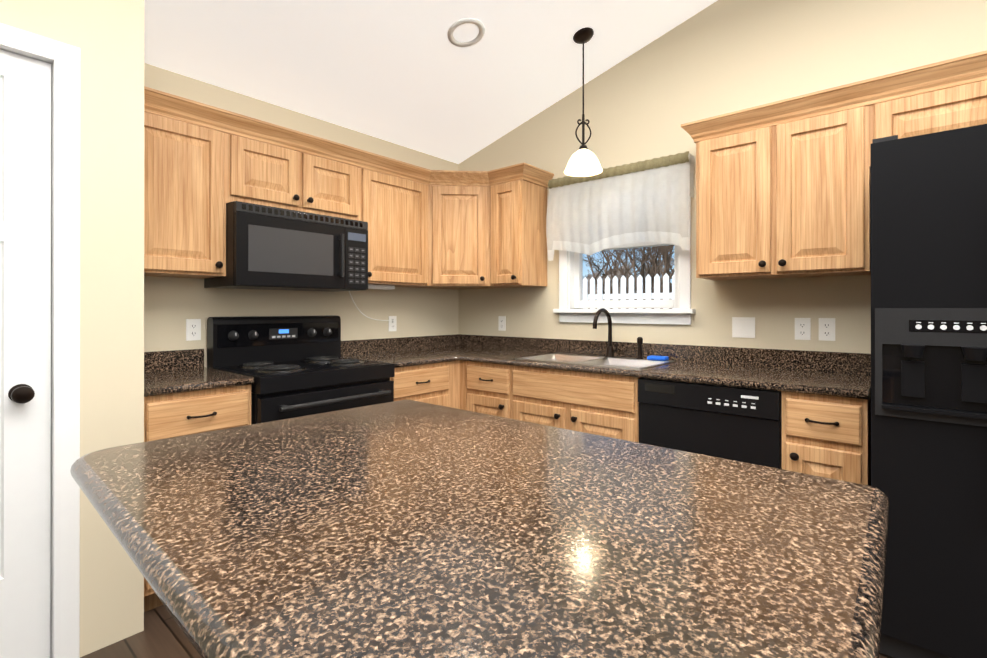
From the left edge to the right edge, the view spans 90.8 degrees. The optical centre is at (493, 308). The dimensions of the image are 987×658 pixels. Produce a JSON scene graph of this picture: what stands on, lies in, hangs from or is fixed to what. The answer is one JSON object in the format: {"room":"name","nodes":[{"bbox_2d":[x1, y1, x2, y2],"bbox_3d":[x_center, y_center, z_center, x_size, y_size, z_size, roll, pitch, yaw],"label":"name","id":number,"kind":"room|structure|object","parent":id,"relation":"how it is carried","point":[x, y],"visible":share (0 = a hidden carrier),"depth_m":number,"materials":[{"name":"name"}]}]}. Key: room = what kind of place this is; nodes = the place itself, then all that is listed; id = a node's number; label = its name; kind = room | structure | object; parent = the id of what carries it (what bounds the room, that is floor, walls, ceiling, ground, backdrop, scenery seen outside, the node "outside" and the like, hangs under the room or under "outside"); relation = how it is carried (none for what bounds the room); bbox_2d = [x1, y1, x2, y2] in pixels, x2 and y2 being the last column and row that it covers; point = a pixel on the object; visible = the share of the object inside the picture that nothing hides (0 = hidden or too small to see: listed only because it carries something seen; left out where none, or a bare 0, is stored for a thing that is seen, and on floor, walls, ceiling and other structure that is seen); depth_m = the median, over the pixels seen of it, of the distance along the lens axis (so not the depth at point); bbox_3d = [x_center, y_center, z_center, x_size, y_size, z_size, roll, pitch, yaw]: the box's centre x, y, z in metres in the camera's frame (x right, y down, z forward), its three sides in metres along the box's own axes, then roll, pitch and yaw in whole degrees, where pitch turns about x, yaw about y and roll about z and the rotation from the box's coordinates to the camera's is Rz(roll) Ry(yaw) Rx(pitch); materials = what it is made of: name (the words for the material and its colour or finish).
{"room":"kitchen","nodes":[
{"label":"kitchen","id":0,"kind":"room"},
{"bbox_2d":[0,0,143,656],"bbox_3d":[-2.774,-0.178,0.724,0.660,2.850,3.612,0,0,40],"label":"wall","id":1,"kind":"structure","parent":0,"point":[106,37],"depth_m":1.80,"materials":[{"name":"beige paint"}]},
{"bbox_2d":[0,49,50,657],"bbox_3d":[-1.789,0.194,1.381,0.102,2.092,0.800,0,0,40],"label":"pantry door","id":2,"kind":"structure","parent":1,"relation":"in","point":[25,334],"depth_m":1.65,"materials":[{"name":"white paint"}]},
{"bbox_2d":[0,23,79,657],"bbox_3d":[-1.818,0.162,1.405,0.116,2.173,0.946,0,0,40],"label":"door frame","id":3,"kind":"structure","parent":1,"relation":"attached to","point":[62,59],"depth_m":1.70,"materials":[{"name":"white paint"}]},
{"bbox_2d":[144,63,457,366],"bbox_3d":[-2.309,-0.101,1.921,0.180,2.700,6.400,0,0,40],"label":"wall","id":4,"kind":"structure","parent":0,"point":[172,305],"depth_m":3.00,"materials":[{"name":"beige paint"}]},
{"bbox_2d":[144,98,231,278],"bbox_3d":[-1.591,-0.540,2.375,0.323,0.760,0.432,0,0,40],"label":"upper cabinet","id":5,"kind":"object","parent":4,"relation":"attached to","point":[204,164],"depth_m":2.30,"materials":[{"name":"brown wood"}]},
{"bbox_2d":[186,319,200,340],"bbox_3d":[-1.605,0.116,2.605,0.007,0.114,0.070,0,0,40],"label":"electrical outlet","id":6,"kind":"object","parent":4,"relation":"attached to","point":[193,329],"visible":1,"depth_m":2.60,"materials":[{"name":"white plastic"}]},
{"bbox_2d":[232,122,363,220],"bbox_3d":[-1.199,-0.725,2.837,0.323,0.390,0.780,0,0,40],"label":"upper cabinet","id":7,"kind":"object","parent":4,"relation":"attached to","point":[269,169],"depth_m":2.70,"materials":[{"name":"brown wood"}]},
{"bbox_2d":[204,201,367,291],"bbox_3d":[-1.151,-0.318,2.795,0.447,0.417,0.772,0,0,40],"label":"microwave","id":8,"kind":"object","parent":7,"relation":"attached to","point":[271,248],"visible":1,"depth_m":2.61,"materials":[{"name":"black glass"}]},
{"bbox_2d":[389,316,396,330],"bbox_3d":[-0.748,0.116,3.613,0.007,0.114,0.070,0,0,40],"label":"electrical outlet","id":9,"kind":"object","parent":4,"relation":"attached to","point":[392,326],"visible":0.71,"depth_m":3.61,"materials":[{"name":"white plastic"}]},
{"bbox_2d":[364,158,431,287],"bbox_3d":[-0.761,-0.539,3.353,0.323,0.760,0.575,0,0,40],"label":"upper cabinet","id":10,"kind":"object","parent":4,"relation":"attached to","point":[395,199],"depth_m":3.24,"materials":[{"name":"brown wood"}]},
{"bbox_2d":[349,291,395,322],"bbox_3d":[-0.851,-0.017,3.415,0.026,0.247,0.468,0,0,31],"label":"power cord","id":11,"kind":"object","parent":10,"relation":"attached to","point":[393,320],"depth_m":3.42,"materials":[{"name":"white plastic"}]},
{"bbox_2d":[368,284,394,289],"bbox_3d":[-0.823,-0.143,3.284,0.080,0.028,0.330,0,0,40],"label":"under-cabinet light","id":12,"kind":"object","parent":10,"relation":"attached to","point":[383,287],"depth_m":3.31,"materials":[{"name":"white plastic"}]},
{"bbox_2d":[428,170,487,289],"bbox_3d":[-0.262,-0.538,3.712,0.618,0.760,0.617,0,0,40],"label":"upper cabinet","id":13,"kind":"object","parent":4,"relation":"attached to","point":[457,200],"depth_m":3.48,"materials":[{"name":"brown wood"}]},
{"bbox_2d":[428,170,491,177],"bbox_3d":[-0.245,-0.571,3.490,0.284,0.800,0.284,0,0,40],"label":"crown molding","id":14,"kind":"structure","parent":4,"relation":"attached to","point":[487,174],"depth_m":3.44,"materials":[{"name":"brown wood"}]},
{"bbox_2d":[144,0,716,163],"bbox_3d":[0.841,-1.828,-0.685,8.800,1.394,6.700,0,0,40],"label":"ceiling","id":15,"kind":"structure","parent":0,"point":[406,73],"depth_m":2.77,"materials":[{"name":"white paint"}]},
{"bbox_2d":[447,18,484,46],"bbox_3d":[-0.149,-1.517,2.668,0.205,0.078,0.210,0,0,40],"label":"recessed light","id":16,"kind":"object","parent":15,"relation":"in","point":[479,24],"visible":0.69,"depth_m":2.65,"materials":[{"name":"white paint"}]},
{"bbox_2d":[564,27,602,176],"bbox_3d":[0.530,-1.215,2.871,0.224,0.820,0.224,0,0,40],"label":"pendant light","id":17,"kind":"object","parent":15,"relation":"hanging from","point":[583,161],"visible":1,"depth_m":2.86,"materials":[{"name":"white glass"}]},
{"bbox_2d":[80,605,892,657],"bbox_3d":[0.800,1.305,-0.622,8.550,0.120,6.550,0,0,40],"label":"floor","id":18,"kind":"structure","parent":0,"point":[162,635],"depth_m":1.81,"materials":[{"name":"brown wood"}]},
{"bbox_2d":[144,385,250,611],"bbox_3d":[-1.467,0.801,2.266,0.650,0.897,0.429,0,0,40],"label":"base cabinet","id":19,"kind":"object","parent":18,"relation":"on","point":[179,414],"visible":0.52,"depth_m":2.05,"materials":[{"name":"brown wood"}]},
{"bbox_2d":[144,349,253,396],"bbox_3d":[-1.475,0.285,2.273,0.629,0.132,0.429,0,0,40],"label":"countertop","id":20,"kind":"structure","parent":19,"relation":"on","point":[173,371],"depth_m":2.29,"materials":[{"name":"stone"}]},
{"bbox_2d":[207,315,394,424],"bbox_3d":[-1.036,0.634,2.696,0.697,1.174,0.762,0,0,40],"label":"range","id":21,"kind":"object","parent":18,"relation":"on","point":[296,366],"visible":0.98,"depth_m":2.63,"materials":[{"name":"black metal"}]},
{"bbox_2d":[390,360,465,409],"bbox_3d":[-0.433,0.803,3.478,0.657,0.897,1.190,0,0,40],"label":"base cabinet","id":22,"kind":"object","parent":18,"relation":"on","point":[443,384],"visible":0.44,"depth_m":3.11,"materials":[{"name":"brown wood"}]},
{"bbox_2d":[70,400,888,657],"bbox_3d":[-0.122,0.781,0.947,1.375,0.932,0.955,0,0,40],"label":"countertop","id":23,"kind":"structure","parent":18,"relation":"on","point":[406,529],"depth_m":0.66,"materials":[{"name":"brown stone"}]},
{"bbox_2d":[466,361,639,441],"bbox_3d":[0.454,0.802,3.079,1.208,0.897,0.650,0,0,40],"label":"base cabinet","id":24,"kind":"object","parent":18,"relation":"on","point":[600,404],"visible":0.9,"depth_m":2.77,"materials":[{"name":"brown wood"}]},
{"bbox_2d":[341,308,870,398],"bbox_3d":[0.383,0.176,2.787,2.797,0.351,1.190,0,0,40],"label":"countertop","id":25,"kind":"structure","parent":24,"relation":"on","point":[842,374],"depth_m":2.85,"materials":[{"name":"stone"}]},
{"bbox_2d":[515,353,675,369],"bbox_3d":[0.609,0.333,2.962,0.816,0.039,0.501,0,0,40],"label":"sink","id":26,"kind":"object","parent":25,"relation":"in","point":[610,361],"depth_m":2.98,"materials":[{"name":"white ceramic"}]},
{"bbox_2d":[593,308,643,358],"bbox_3d":[0.762,0.157,2.994,0.252,0.312,0.244,0,0,40],"label":"faucet","id":27,"kind":"object","parent":25,"relation":"on","point":[610,351],"depth_m":3.08,"materials":[{"name":"black metal"}]},
{"bbox_2d":[638,378,781,468],"bbox_3d":[1.165,0.802,2.491,0.631,0.895,0.614,0,0,40],"label":"dishwasher","id":28,"kind":"object","parent":18,"relation":"on","point":[741,424],"visible":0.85,"depth_m":2.23,"materials":[{"name":"black metal"}]},
{"bbox_2d":[782,391,870,485],"bbox_3d":[1.511,0.801,2.182,0.290,0.897,0.650,0,0,40],"label":"base cabinet","id":29,"kind":"object","parent":18,"relation":"on","point":[826,436],"visible":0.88,"depth_m":1.96,"materials":[{"name":"brown wood"}]},
{"bbox_2d":[871,124,986,657],"bbox_3d":[1.918,0.323,1.704,0.915,1.851,0.799,0,0,40],"label":"fridge","id":30,"kind":"object","parent":18,"relation":"on","point":[929,335],"visible":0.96,"depth_m":1.63,"materials":[{"name":"black metal"}]},
{"bbox_2d":[458,0,986,353],"bbox_3d":[2.885,-0.702,1.566,8.200,3.900,0.180,0,0,40],"label":"wall","id":31,"kind":"structure","parent":0,"point":[718,57],"depth_m":2.77,"materials":[{"name":"beige paint"}]},
{"bbox_2d":[498,316,505,330],"bbox_3d":[0.067,0.121,3.834,0.070,0.114,0.007,0,0,40],"label":"electrical outlet","id":32,"kind":"object","parent":31,"relation":"attached to","point":[501,323],"visible":1,"depth_m":3.83,"materials":[{"name":"white plastic"}]},
{"bbox_2d":[488,170,547,287],"bbox_3d":[0.179,-0.539,3.531,0.290,0.760,0.322,0,0,40],"label":"upper cabinet","id":33,"kind":"object","parent":31,"relation":"attached to","point":[517,201],"depth_m":3.42,"materials":[{"name":"brown wood"}]},
{"bbox_2d":[553,192,695,324],"bbox_3d":[0.868,-0.407,3.242,0.966,1.014,0.235,0,0,40],"label":"window","id":34,"kind":"structure","parent":31,"relation":"attached to","point":[572,304],"depth_m":3.17,"materials":[{"name":"white paint"}]},
{"bbox_2d":[546,151,693,260],"bbox_3d":[0.774,-0.620,3.143,0.974,0.572,0.109,0,0,40],"label":"valance curtain","id":35,"kind":"object","parent":34,"relation":"attached to","point":[636,202],"visible":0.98,"depth_m":3.07,"materials":[{"name":"fabric"}]},
{"bbox_2d":[732,317,754,337],"bbox_3d":[1.390,0.108,2.708,0.116,0.114,0.010,0,0,40],"label":"blank wall plate","id":36,"kind":"object","parent":31,"relation":"attached to","point":[743,327],"visible":1,"depth_m":2.71,"materials":[{"name":"white plastic"}]},
{"bbox_2d":[693,90,872,279],"bbox_3d":[1.445,-0.540,2.455,0.729,0.760,0.322,0,0,40],"label":"upper cabinet","id":37,"kind":"object","parent":31,"relation":"attached to","point":[783,188],"depth_m":2.29,"materials":[{"name":"brown wood"}]},
{"bbox_2d":[795,318,810,339],"bbox_3d":[1.604,0.108,2.528,0.070,0.114,0.007,0,0,40],"label":"electrical outlet","id":38,"kind":"object","parent":31,"relation":"attached to","point":[802,328],"visible":1,"depth_m":2.52,"materials":[{"name":"white plastic"}]},
{"bbox_2d":[819,318,834,340],"bbox_3d":[1.684,0.108,2.460,0.070,0.114,0.007,0,0,40],"label":"electrical outlet","id":39,"kind":"object","parent":31,"relation":"attached to","point":[826,329],"visible":1,"depth_m":2.46,"materials":[{"name":"white plastic"}]},
{"bbox_2d":[873,62,986,138],"bbox_3d":[1.905,-0.769,2.065,0.480,0.305,0.322,0,0,40],"label":"upper cabinet","id":40,"kind":"object","parent":31,"relation":"attached to","point":[954,99],"depth_m":1.97,"materials":[{"name":"brown wood"}]},
{"label":"outside","id":41,"kind":"structure","parent":0,"visible":0},
{"bbox_3d":[13.919,1.600,18.575,47.000,0.050,39.600,0,0,40],"label":"lawn","id":42,"kind":"structure","parent":41,"visible":0},
{"bbox_2d":[583,245,673,308],"bbox_3d":[4.630,-1.976,15.478,7.218,7.080,8.182,0,0,40],"label":"tree","id":43,"kind":"object","parent":42,"relation":"on","point":[666,256],"visible":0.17,"depth_m":14.04,"materials":[{"name":"brown plant"}]},
{"bbox_2d":[583,257,673,308],"bbox_3d":[4.622,-3.068,22.311,28.000,9.300,0.050,0,0,40],"label":"treeline","id":44,"kind":"object","parent":42,"relation":"on","point":[589,276],"depth_m":21.48,"materials":[{"name":"brown plant"}]},
{"bbox_2d":[583,273,677,308],"bbox_3d":[3.056,0.484,8.162,18.080,2.150,0.060,0,0,40],"label":"fence","id":45,"kind":"object","parent":42,"relation":"on","point":[641,295],"visible":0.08,"depth_m":8.65,"materials":[{"name":"paint"}]}
]}

